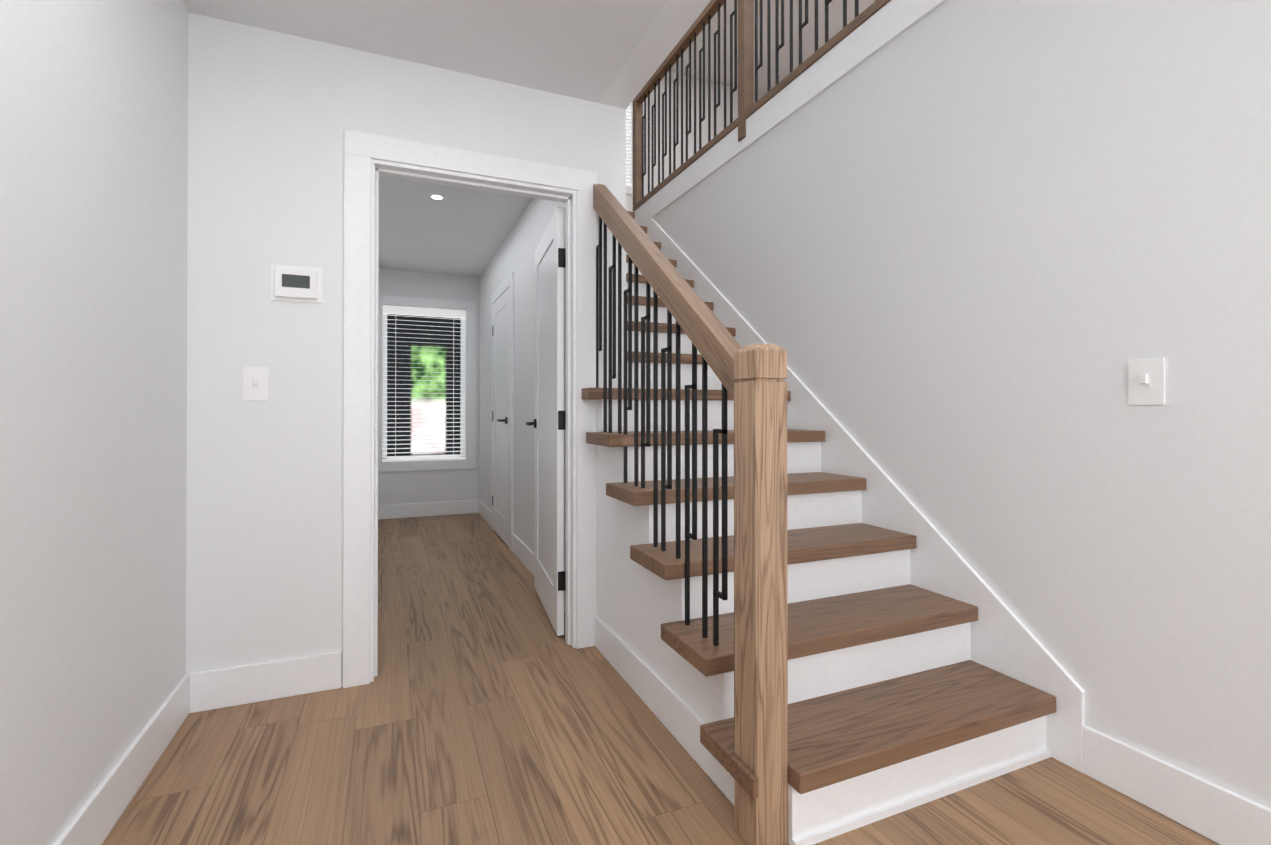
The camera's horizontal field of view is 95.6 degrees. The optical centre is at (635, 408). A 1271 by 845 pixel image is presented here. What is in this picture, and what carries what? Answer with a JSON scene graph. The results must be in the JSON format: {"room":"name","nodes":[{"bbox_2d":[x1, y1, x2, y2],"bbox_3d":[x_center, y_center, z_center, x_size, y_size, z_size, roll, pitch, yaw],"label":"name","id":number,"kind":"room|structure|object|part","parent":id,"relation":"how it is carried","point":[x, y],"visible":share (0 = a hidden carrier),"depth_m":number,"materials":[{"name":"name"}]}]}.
{"room":"stair hallway","nodes":[
{"label":"stair hallway","id":0,"kind":"room"},
{"bbox_2d":[0,0,187,844],"bbox_3d":[-0.778,-0.179,-0.030,0.120,2.500,4.720,0,0,-23],"label":"wall","id":1,"kind":"structure","parent":0,"point":[93,254],"depth_m":1.38,"materials":[{"name":"paint"}]},
{"bbox_2d":[53,672,196,844],"bbox_3d":[-0.691,1.001,-0.065,0.017,0.140,4.600,0,0,-23],"label":"baseboard","id":2,"kind":"structure","parent":1,"relation":"attached to","point":[99,814],"depth_m":1.58,"materials":[{"name":"paint"}]},
{"bbox_2d":[186,12,595,686],"bbox_3d":[-0.915,-0.166,2.411,1.540,2.500,0.120,0,0,-23],"label":"wall","id":3,"kind":"structure","parent":0,"point":[272,116],"depth_m":2.16,"materials":[{"name":"paint"}]},
{"bbox_2d":[243,366,268,399],"bbox_3d":[-1.403,-0.093,2.128,0.080,0.125,0.018,0,0,-23],"label":"light switch","id":4,"kind":"object","parent":3,"relation":"attached to","point":[255,383],"visible":1,"depth_m":2.13,"materials":[{"name":"white plastic"}]},
{"bbox_2d":[197,651,341,711],"bbox_3d":[-1.356,1.012,2.144,0.465,0.140,0.014,0,0,-23],"label":"baseboard","id":5,"kind":"structure","parent":3,"relation":"attached to","point":[264,681],"depth_m":2.13,"materials":[{"name":"paint"}]},
{"bbox_2d":[271,264,321,303],"bbox_3d":[-1.282,-0.472,2.177,0.170,0.136,0.026,0,0,-23],"label":"thermostat","id":6,"kind":"object","parent":3,"relation":"attached to","point":[295,284],"visible":1,"depth_m":2.17,"materials":[{"name":"white plastic"}]},
{"bbox_2d":[343,129,596,687],"bbox_3d":[-0.685,-0.001,2.508,1.039,2.170,0.156,0,0,-23],"label":"door frame","id":7,"kind":"structure","parent":3,"relation":"attached to","point":[369,159],"depth_m":2.35,"materials":[{"name":"paint"}]},
{"bbox_2d":[182,0,666,276],"bbox_3d":[-0.775,-1.541,1.950,1.670,0.244,8.350,0,0,-23],"label":"ceiling","id":8,"kind":"structure","parent":0,"point":[581,49],"depth_m":2.26,"materials":[{"name":"paint"}]},
{"bbox_2d":[429,194,444,199],"bbox_3d":[-1.321,-1.406,3.831,0.100,0.006,0.100,0,0,-23],"label":"recessed light","id":9,"kind":"object","parent":8,"relation":"in","point":[436,196],"visible":1,"depth_m":3.82,"materials":[{"name":"paint"}]},
{"bbox_2d":[378,71,761,504],"bbox_3d":[-0.432,-1.544,6.699,5.140,5.300,0.120,0,0,-23],"label":"wall","id":10,"kind":"structure","parent":0,"point":[407,487],"depth_m":6.06,"materials":[{"name":"paint"}]},
{"bbox_2d":[378,295,475,471],"bbox_3d":[-2.172,-0.248,5.942,1.010,1.760,0.138,0,0,-23],"label":"window","id":11,"kind":"structure","parent":10,"relation":"in","point":[468,372],"depth_m":5.97,"materials":[{"name":"paint"}]},
{"bbox_2d":[382,305,465,460],"bbox_3d":[-2.161,-0.248,5.915,0.798,1.553,0.067,0,0,-23],"label":"blinds","id":12,"kind":"object","parent":11,"relation":"attached to","point":[415,312],"visible":0.98,"depth_m":5.90,"materials":[{"name":"white plastic"}]},
{"bbox_2d":[378,500,476,519],"bbox_3d":[-2.136,1.032,5.888,1.060,0.140,0.014,0,0,-23],"label":"baseboard","id":13,"kind":"structure","parent":10,"relation":"attached to","point":[393,511],"depth_m":5.88,"materials":[{"name":"paint"}]},
{"bbox_2d":[626,101,632,194],"bbox_3d":[-0.424,-3.184,6.701,0.990,1.320,0.138,0,0,-23],"label":"window","id":14,"kind":"structure","parent":10,"relation":"in","point":[629,189],"depth_m":6.82,"materials":[{"name":"paint"}]},
{"bbox_2d":[626,106,630,185],"bbox_3d":[-0.413,-3.185,6.674,0.778,1.113,0.067,0,0,-23],"label":"window blind","id":15,"kind":"object","parent":14,"relation":"attached to","point":[628,184],"visible":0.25,"depth_m":6.81,"materials":[{"name":"white plastic"}]},
{"bbox_2d":[480,0,710,570],"bbox_3d":[0.053,-1.517,2.303,0.150,5.200,8.350,0,0,-23],"label":"wall","id":16,"kind":"structure","parent":0,"point":[515,253],"depth_m":3.84,"materials":[{"name":"paint"}]},
{"bbox_2d":[477,499,490,526],"bbox_3d":[-1.477,1.031,5.670,0.017,0.140,0.850,0,0,-23],"label":"baseboard","id":17,"kind":"structure","parent":16,"relation":"attached to","point":[482,509],"depth_m":5.70,"materials":[{"name":"paint"}]},
{"bbox_2d":[492,288,508,546],"bbox_3d":[-1.159,0.070,4.845,0.076,2.028,0.752,0,0,-23],"label":"closet door","id":18,"kind":"structure","parent":16,"relation":"in","point":[500,418],"depth_m":4.83,"materials":[{"name":"paint"}]},
{"bbox_2d":[491,272,513,550],"bbox_3d":[-1.128,0.024,4.851,0.020,2.145,0.944,0,0,-23],"label":"trim","id":19,"kind":"structure","parent":16,"relation":"attached to","point":[504,286],"depth_m":4.44,"materials":[{"name":"paint"}]},
{"bbox_2d":[512,534,564,611],"bbox_3d":[-0.588,1.020,3.587,0.014,0.140,1.760,0,0,-23],"label":"baseboard","id":20,"kind":"structure","parent":16,"relation":"attached to","point":[523,553],"depth_m":4.03,"materials":[{"name":"paint"}]},
{"bbox_2d":[526,207,565,635],"bbox_3d":[-0.495,0.061,3.097,0.105,2.028,0.812,0,0,-18],"label":"open door","id":21,"kind":"structure","parent":16,"relation":"in","point":[548,423],"depth_m":2.95,"materials":[{"name":"paint"}]},
{"bbox_2d":[102,513,1219,844],"bbox_3d":[-0.251,1.142,2.159,2.810,0.120,8.590,0,0,-23],"label":"floor","id":22,"kind":"structure","parent":0,"point":[488,705],"depth_m":1.74,"materials":[{"name":"brown wood"}]},
{"bbox_2d":[582,184,1055,844],"bbox_3d":[0.133,-0.285,3.115,1.089,2.745,3.375,0,0,-23],"label":"staircase","id":23,"kind":"structure","parent":22,"relation":"on","point":[782,644],"depth_m":1.82,"materials":[{"name":"paint"}]},
{"bbox_3d":[0.060,1.012,2.065,0.012,0.140,1.229,0,0,-23],"label":"baseboard","id":24,"kind":"part","parent":23,"relation":"part of","materials":[{"name":"paint"}]},
{"bbox_3d":[0.074,-0.508,2.087,0.064,1.066,1.247,0,0,-23],"label":"handrail","id":25,"kind":"part","parent":23,"relation":"part of","materials":[{"name":"brown wood"}]},
{"bbox_2d":[659,0,874,95],"bbox_3d":[1.764,-4.163,3.110,3.920,0.100,8.470,0,0,-23],"label":"ceiling","id":26,"kind":"structure","parent":0,"point":[835,25],"depth_m":6.36,"materials":[{"name":"paint"}]},
{"bbox_2d":[653,0,1270,808],"bbox_3d":[0.987,-0.295,2.693,0.120,2.760,8.350,0,0,-23],"label":"wall","id":27,"kind":"structure","parent":0,"point":[961,262],"depth_m":1.76,"materials":[{"name":"paint"}]},
{"bbox_2d":[633,0,890,210],"bbox_3d":[0.958,-2.115,2.637,0.068,1.080,4.868,0,0,-23],"label":"railing","id":28,"kind":"object","parent":27,"relation":"on","point":[748,107],"visible":0.9,"depth_m":3.64,"materials":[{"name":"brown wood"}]},
{"bbox_2d":[634,0,1084,772],"bbox_3d":[1.272,-0.299,1.851,0.015,2.760,6.575,0,0,-23],"label":"trim","id":29,"kind":"structure","parent":27,"relation":"attached to","point":[1004,640],"depth_m":2.40,"materials":[{"name":"paint"}]},
{"bbox_2d":[1128,358,1164,404],"bbox_3d":[1.389,-0.073,1.570,0.018,0.125,0.080,0,0,-23],"label":"light switch","id":30,"kind":"object","parent":27,"relation":"attached to","point":[1146,381],"visible":1,"depth_m":1.57,"materials":[{"name":"white plastic"}]},
{"bbox_2d":[1083,726,1270,844],"bbox_3d":[1.945,1.003,0.263,0.014,0.140,3.140,0,0,-23],"label":"baseboard","id":31,"kind":"structure","parent":27,"relation":"attached to","point":[1207,809],"depth_m":1.50,"materials":[{"name":"paint"}]},
{"label":"outside","id":32,"kind":"structure","parent":0,"visible":0},
{"bbox_2d":[387,314,460,455],"bbox_3d":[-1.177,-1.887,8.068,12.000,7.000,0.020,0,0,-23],"label":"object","id":33,"kind":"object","parent":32,"point":[442,359],"depth_m":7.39,"materials":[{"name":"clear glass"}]}
]}

